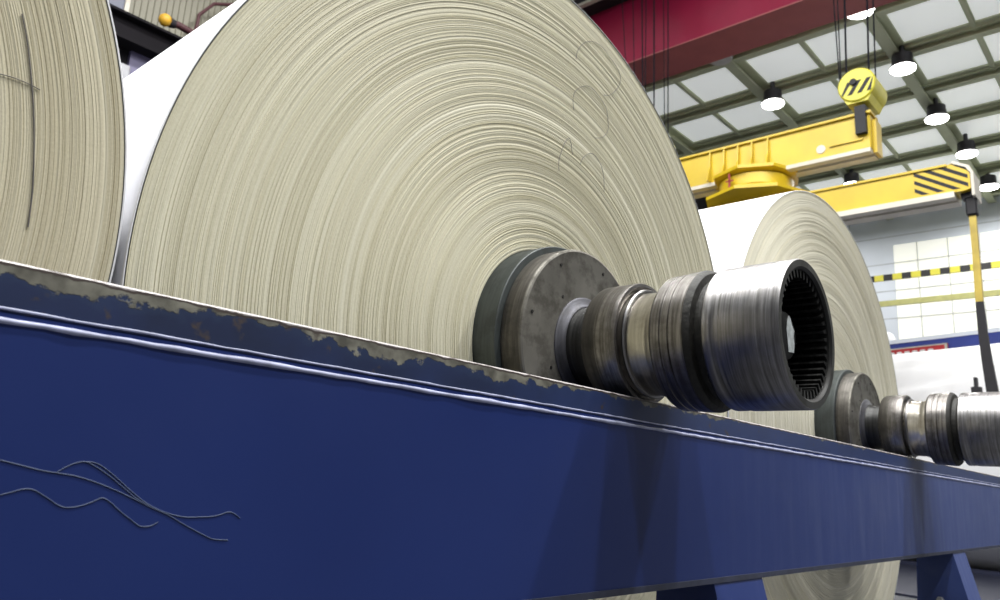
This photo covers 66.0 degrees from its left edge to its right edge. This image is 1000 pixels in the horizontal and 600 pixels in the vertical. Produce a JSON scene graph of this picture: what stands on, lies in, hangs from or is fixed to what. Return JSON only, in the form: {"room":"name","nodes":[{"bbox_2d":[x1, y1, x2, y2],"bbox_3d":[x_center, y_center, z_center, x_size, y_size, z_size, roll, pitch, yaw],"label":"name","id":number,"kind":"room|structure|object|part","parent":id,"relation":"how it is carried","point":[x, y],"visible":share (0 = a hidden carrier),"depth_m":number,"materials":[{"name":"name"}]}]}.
{"room":"paper mill","nodes":[
{"label":"paper mill","id":0,"kind":"room"},
{"bbox_2d":[129,0,236,37],"bbox_3d":[-4.040,-6.399,18.476,0.040,4.294,9.105,-8,-17,41],"label":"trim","id":1,"kind":"structure","parent":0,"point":[185,12],"depth_m":15.55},
{"bbox_2d":[118,47,707,209],"bbox_3d":[-3.107,-1.499,18.940,0.200,13.504,47.000,-8,-17,41],"label":"wall","id":2,"kind":"structure","parent":0,"point":[701,203],"depth_m":14.74,"materials":[{"name":"white paint"}]},
{"bbox_2d":[109,0,124,8],"bbox_3d":[-12.681,-9.131,9.061,0.050,4.244,16.930,-8,-17,41],"label":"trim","id":3,"kind":"structure","parent":2,"relation":"attached to","point":[119,3],"depth_m":14.65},
{"bbox_2d":[121,63,130,78],"bbox_3d":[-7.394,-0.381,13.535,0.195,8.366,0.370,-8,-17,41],"label":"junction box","id":4,"kind":"object","parent":2,"relation":"attached to","point":[125,68],"visible":0.14,"depth_m":14.46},
{"bbox_2d":[123,0,130,11],"bbox_3d":[-7.051,-7.375,15.161,0.080,4.244,0.080,-8,-17,41],"label":"trim","id":5,"kind":"structure","parent":2,"relation":"attached to","point":[127,2],"depth_m":14.72,"materials":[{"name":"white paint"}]},
{"bbox_2d":[127,51,151,73],"bbox_3d":[-6.734,-4.439,15.026,0.110,0.930,1.020,-8,-17,41],"label":"upper cabinet","id":6,"kind":"object","parent":2,"relation":"attached to","point":[135,61],"visible":0.07,"depth_m":14.71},
{"bbox_2d":[109,3,181,58],"bbox_3d":[-7.011,-5.060,14.529,0.400,0.540,18.000,-8,-17,41],"label":"beam","id":7,"kind":"structure","parent":2,"relation":"attached to","point":[134,33],"depth_m":14.62,"materials":[{"name":"black metal"}]},
{"bbox_2d":[158,2,232,33],"bbox_3d":[-5.980,-5.767,15.598,0.250,1.440,1.731,-8,-17,41],"label":"lamp","id":8,"kind":"object","parent":7,"relation":"on","point":[164,19],"visible":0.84,"depth_m":15.16,"materials":[{"name":"orange paint"}]},
{"bbox_3d":[-6.504,-5.435,14.943,0.250,0.250,0.230,-8,-17,41],"label":"lamp globe","id":9,"kind":"part","parent":8,"relation":"part of","materials":[{"name":"yellow glass"}]},
{"bbox_2d":[168,18,176,28],"bbox_3d":[-6.405,-5.404,15.051,0.200,0.200,0.110,-8,-17,41],"label":"socket","id":10,"kind":"object","parent":8,"relation":"attached to","point":[172,23],"depth_m":14.99,"materials":[{"name":"black paint"}]},
{"bbox_3d":[-6.060,-5.235,15.418,0.140,0.314,1.077,-8,-17,41],"label":"pipe arm","id":11,"kind":"part","parent":8,"relation":"part of","materials":[{"name":"red paint"}]},
{"bbox_2d":[574,0,896,84],"bbox_3d":[6.561,-7.110,15.043,20.400,2.140,2.420,-8,-17,41],"label":"girder","id":12,"kind":"object","parent":2,"relation":"attached to","point":[701,32],"visible":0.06,"depth_m":17.12,"materials":[{"name":"metal"}]},
{"bbox_2d":[622,0,674,146],"bbox_3d":[3.170,-5.114,16.645,1.141,4.859,0.760,-8,-17,41],"label":"cables","id":13,"kind":"object","parent":12,"relation":"hanging from","point":[641,0],"visible":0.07,"depth_m":16.41,"materials":[{"name":"black metal"}]},
{"bbox_2d":[833,0,886,115],"bbox_3d":[6.372,-5.581,13.848,0.711,4.858,0.760,-8,-17,41],"label":"hook block","id":14,"kind":"object","parent":12,"relation":"hanging from","point":[859,86],"visible":0.88,"depth_m":13.19,"materials":[{"name":"yellow paint"}]},
{"bbox_2d":[680,104,998,392],"bbox_3d":[4.683,-0.610,13.993,7.130,4.910,1.900,-8,-17,41],"label":"beam","id":15,"kind":"structure","parent":14,"relation":"hanging from","point":[773,164],"depth_m":13.09,"materials":[{"name":"yellow metal"}]},
{"bbox_3d":[3.701,-2.086,15.226,1.420,0.070,0.450,-8,-17,41],"label":"rail","id":16,"kind":"part","parent":15,"relation":"part of","materials":[{"name":"metal"}]},
{"bbox_3d":[5.576,-2.618,13.384,0.156,0.156,0.012,-8,-17,41],"label":"round plate","id":17,"kind":"part","parent":15,"relation":"part of","materials":[{"name":"white paint"}]},
{"bbox_3d":[5.772,-2.388,13.418,1.410,0.070,0.450,-8,-17,41],"label":"rail","id":18,"kind":"part","parent":15,"relation":"part of","materials":[{"name":"metal"}]},
{"bbox_3d":[4.682,-1.214,14.092,6.500,0.090,0.510,-8,-17,41],"label":"rail","id":19,"kind":"part","parent":15,"relation":"part of","materials":[{"name":"metal"}]},
{"bbox_3d":[7.229,-1.817,11.955,0.300,0.600,0.480,-8,-17,41],"label":"plate","id":20,"kind":"part","parent":15,"relation":"part of","materials":[{"name":"white paint"}]},
{"bbox_3d":[7.198,-0.826,11.671,0.106,1.760,0.080,-8,-17,41],"label":"hook arm","id":21,"kind":"part","parent":15,"relation":"part of","materials":[{"name":"paint"}]},
{"bbox_2d":[643,0,928,92],"bbox_3d":[12.567,-7.826,17.145,27.000,0.240,0.807,-8,-17,41],"label":"trim","id":22,"kind":"structure","parent":2,"relation":"attached to","point":[897,5],"depth_m":21.21,"materials":[{"name":"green metal"}]},
{"bbox_2d":[659,13,999,127],"bbox_3d":[14.216,-7.309,18.946,27.000,0.240,0.807,-8,-17,41],"label":"ceiling beam","id":23,"kind":"structure","parent":2,"relation":"attached to","point":[990,25],"depth_m":22.50,"materials":[{"name":"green metal"}]},
{"bbox_2d":[675,60,999,157],"bbox_3d":[15.864,-6.791,20.747,27.000,0.240,0.807,-8,-17,41],"label":"trim","id":24,"kind":"structure","parent":2,"relation":"attached to","point":[980,73],"depth_m":24.93,"materials":[{"name":"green metal"}]},
{"bbox_2d":[707,132,999,196],"bbox_3d":[19.161,-5.756,24.349,27.000,0.240,0.807,-8,-17,41],"label":"trim","id":25,"kind":"structure","parent":2,"relation":"attached to","point":[989,140],"depth_m":28.07,"materials":[{"name":"green metal"}]},
{"bbox_2d":[881,99,999,139],"bbox_3d":[17.512,-6.274,22.548,27.000,0.240,0.807,-8,-17,41],"label":"trim","id":26,"kind":"structure","parent":2,"relation":"attached to","point":[990,108],"depth_m":24.96,"materials":[{"name":"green metal"}]},
{"bbox_2d":[960,186,999,200],"bbox_3d":[22.457,-4.722,27.951,27.000,0.240,0.807,-8,-17,41],"label":"trim","id":27,"kind":"structure","parent":2,"relation":"attached to","point":[997,191],"depth_m":30.43,"materials":[{"name":"green metal"}]},
{"bbox_2d":[647,0,999,190],"bbox_3d":[7.454,-9.590,11.737,27.200,0.150,47.200,-8,-17,41],"label":"ceiling","id":28,"kind":"structure","parent":0,"point":[931,16],"depth_m":23.64,"materials":[{"name":"white"}]},
{"bbox_2d":[710,56,732,65],"bbox_3d":[6.063,-6.960,21.238,0.690,0.760,0.690,-8,-17,41],"label":"lamp","id":29,"kind":"object","parent":28,"relation":"hanging from","point":[727,60],"visible":0.31,"depth_m":21.25,"materials":[{"name":"grey metal"}]},
{"bbox_2d":[761,81,784,109],"bbox_3d":[8.322,-6.298,23.505,0.690,0.760,0.690,-8,-17,41],"label":"lamp","id":30,"kind":"object","parent":28,"relation":"hanging from","point":[773,99],"visible":1,"depth_m":23.30,"materials":[{"name":"white"}]},
{"bbox_2d":[842,169,859,184],"bbox_3d":[13.323,-4.677,29.190,0.690,0.760,0.690,-8,-17,41],"label":"lamp","id":31,"kind":"object","parent":28,"relation":"hanging from","point":[850,177],"visible":0.52,"depth_m":28.95,"materials":[{"name":"white"}]},
{"bbox_2d":[848,8,874,18],"bbox_3d":[8.773,-7.370,18.809,0.690,0.760,0.690,-8,-17,41],"label":"lamp","id":32,"kind":"object","parent":28,"relation":"hanging from","point":[863,14],"visible":0.33,"depth_m":18.85,"materials":[{"name":"white"}]},
{"bbox_2d":[889,45,916,75],"bbox_3d":[11.072,-6.676,21.205,0.690,0.760,0.690,-8,-17,41],"label":"lamp","id":33,"kind":"object","parent":28,"relation":"hanging from","point":[903,63],"visible":1,"depth_m":21.01,"materials":[{"name":"white"}]},
{"bbox_2d":[924,98,949,124],"bbox_3d":[13.496,-5.920,23.834,0.690,0.760,0.690,-8,-17,41],"label":"lamp","id":34,"kind":"object","parent":28,"relation":"hanging from","point":[936,112],"visible":1,"depth_m":23.64,"materials":[{"name":"white"}]},
{"bbox_2d":[955,133,978,158],"bbox_3d":[15.780,-5.262,26.075,0.690,0.760,0.690,-8,-17,41],"label":"lamp","id":35,"kind":"object","parent":28,"relation":"hanging from","point":[966,148],"visible":1,"depth_m":25.88,"materials":[{"name":"white"}]},
{"bbox_2d":[980,173,999,190],"bbox_3d":[18.154,-4.522,28.645,0.690,0.760,0.690,-8,-17,41],"label":"lamp","id":36,"kind":"object","parent":28,"relation":"hanging from","point":[988,182],"visible":0.88,"depth_m":28.43,"materials":[{"name":"white"}]},
{"bbox_2d":[894,595,916,599],"bbox_3d":[6.686,3.677,8.490,27.000,0.200,47.000,-8,-17,41],"label":"floor","id":37,"kind":"structure","parent":0,"point":[896,597],"depth_m":9.77,"materials":[{"name":"concrete"}]},
{"bbox_2d":[0,259,999,599],"bbox_3d":[1.407,1.272,3.030,0.600,1.394,9.950,-8,-17,41],"label":"stand","id":38,"kind":"object","parent":37,"relation":"on","point":[154,446],"visible":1,"depth_m":1.34,"materials":[{"name":"blue metal"}]},
{"bbox_2d":[0,0,126,282],"bbox_3d":[-3.274,-0.081,2.161,6.409,2.330,2.330,-8,-17,41],"label":"paper roll","id":39,"kind":"object","parent":38,"relation":"on","point":[63,122],"visible":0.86,"depth_m":1.38,"materials":[{"name":"beige paper"}]},
{"bbox_2d":[111,0,834,599],"bbox_3d":[-1.667,0.421,3.907,6.396,2.500,2.500,-8,-17,41],"label":"paper roll","id":40,"kind":"object","parent":38,"relation":"on","point":[494,183],"visible":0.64,"depth_m":1.95,"materials":[{"name":"beige paper"}]},
{"bbox_3d":[1.390,0.634,3.230,0.142,0.064,9.950,-8,-17,41],"label":"rail","id":41,"kind":"part","parent":38,"relation":"part of","materials":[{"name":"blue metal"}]},
{"bbox_3d":[0.696,1.278,2.219,0.445,0.893,0.330,-8,-17,41],"label":"support leg","id":42,"kind":"part","parent":38,"relation":"part of","materials":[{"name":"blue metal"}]},
{"bbox_2d":[698,190,999,599],"bbox_3d":[0.045,0.961,5.789,6.412,2.627,2.627,-8,-17,41],"label":"paper roll","id":43,"kind":"object","parent":38,"relation":"on","point":[863,407],"visible":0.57,"depth_m":3.97,"materials":[{"name":"beige paper"}]},
{"bbox_3d":[2.595,1.874,4.293,0.445,0.893,0.300,-8,-17,41],"label":"support leg","id":44,"kind":"part","parent":38,"relation":"part of","materials":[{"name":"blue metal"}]},
{"bbox_2d":[871,261,999,306],"bbox_3d":[18.432,2.974,23.508,24.900,9.328,0.200,-8,-17,41],"label":"guard rail","id":45,"kind":"object","parent":37,"relation":"on","point":[996,264],"visible":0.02,"depth_m":27.20,"materials":[{"name":"yellow metal"}]},
{"bbox_3d":[18.602,-0.514,24.285,24.900,0.200,0.100,-8,-17,41],"label":"rail","id":46,"kind":"part","parent":45,"relation":"part of","materials":[{"name":"yellow metal"}]},
{"bbox_2d":[889,327,999,348],"bbox_3d":[11.481,3.378,18.279,0.200,5.376,9.230,11,-15,-31],"label":"machine cover","id":47,"kind":"object","parent":37,"relation":"on","point":[967,338],"visible":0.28,"depth_m":19.21,"materials":[{"name":"blue metal"}]},
{"bbox_2d":[887,332,895,340],"bbox_3d":[10.504,1.644,21.248,0.260,1.549,0.930,11,-15,-31],"label":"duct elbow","id":48,"kind":"object","parent":47,"relation":"attached to","point":[890,336],"visible":0.16,"depth_m":21.02,"materials":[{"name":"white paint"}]},
{"bbox_2d":[891,343,948,354],"bbox_3d":[10.716,1.481,19.910,0.062,0.550,1.709,11,-15,-31],"label":"sign","id":49,"kind":"object","parent":47,"relation":"attached to","point":[942,345],"visible":0.32,"depth_m":19.80,"materials":[{"name":"red paint"}]},
{"bbox_2d":[892,343,999,571],"bbox_3d":[9.514,3.086,15.222,4.330,4.330,7.000,11,-15,-31],"label":"paper roll","id":50,"kind":"object","parent":37,"relation":"on","point":[919,375],"visible":0.02,"depth_m":14.48,"materials":[{"name":"paper"}]},
{"bbox_2d":[895,560,999,599],"bbox_3d":[6.433,4.525,12.786,5.200,0.100,6.128,11,-15,-31],"label":"curb","id":51,"kind":"object","parent":37,"relation":"on","point":[987,582],"depth_m":11.92,"materials":[{"name":"grey concrete"}]},
{"bbox_3d":[8.360,4.970,14.204,0.250,0.100,5.728,11,-15,-31],"label":"plate","id":52,"kind":"part","parent":51,"relation":"part of","materials":[{"name":"blue paint"}]},
{"bbox_2d":[847,196,999,339],"bbox_3d":[22.588,1.919,27.144,27.200,13.504,0.200,-8,-17,41],"label":"wall","id":53,"kind":"structure","parent":0,"point":[877,251],"depth_m":32.97,"materials":[{"name":"white paint"}]},
{"bbox_2d":[662,121,697,155],"bbox_3d":[-1.298,-8.106,19.252,0.552,0.309,46.900,-8,-17,41],"label":"trim","id":54,"kind":"structure","parent":53,"relation":"attached to","point":[680,141],"depth_m":27.63,"materials":[{"name":"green metal"}]},
{"bbox_2d":[669,76,809,190],"bbox_3d":[0.139,-8.417,18.026,0.149,0.099,46.900,-8,-17,41],"label":"trim","id":55,"kind":"structure","parent":53,"relation":"attached to","point":[680,85],"depth_m":25.27,"materials":[{"name":"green metal"}]},
{"bbox_2d":[723,54,893,219],"bbox_3d":[1.564,-8.524,16.752,0.552,0.309,46.900,-8,-17,41],"label":"trim","id":56,"kind":"structure","parent":53,"relation":"attached to","point":[744,72],"depth_m":23.61,"materials":[{"name":"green metal"}]},
{"bbox_2d":[793,34,912,171],"bbox_3d":[3.001,-8.834,15.526,0.149,0.099,46.900,-8,-17,41],"label":"trim","id":57,"kind":"structure","parent":53,"relation":"attached to","point":[804,45],"depth_m":22.59,"materials":[{"name":"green metal"}]},
{"bbox_2d":[849,220,999,319],"bbox_3d":[22.320,1.861,27.262,27.743,13.642,0.006,-8,-17,41],"label":"trim","id":58,"kind":"structure","parent":53,"relation":"attached to","point":[995,220],"depth_m":32.98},
{"bbox_2d":[862,6,999,202],"bbox_3d":[4.427,-8.941,14.252,0.552,0.309,46.900,-8,-17,41],"label":"trim","id":59,"kind":"structure","parent":53,"relation":"attached to","point":[888,38],"depth_m":22.86,"materials":[{"name":"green metal"}]},
{"bbox_2d":[893,230,999,339],"bbox_3d":[24.760,-0.217,25.583,21.240,6.795,0.052,-8,-17,41],"label":"window","id":60,"kind":"structure","parent":53,"relation":"in","point":[953,316],"depth_m":31.64,"materials":[{"name":"white glass"}]},
{"bbox_2d":[958,0,999,87],"bbox_3d":[5.864,-9.252,13.026,0.149,0.099,46.900,-8,-17,41],"label":"beam","id":61,"kind":"structure","parent":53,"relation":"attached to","point":[964,4],"depth_m":20.73,"materials":[{"name":"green metal"}]},
{"bbox_2d":[975,160,999,174],"bbox_3d":[20.809,-5.239,26.150,27.000,0.240,0.807,-8,-17,41],"label":"trim","id":62,"kind":"structure","parent":53,"relation":"attached to","point":[993,166],"depth_m":28.39,"materials":[{"name":"green metal"}]}
]}

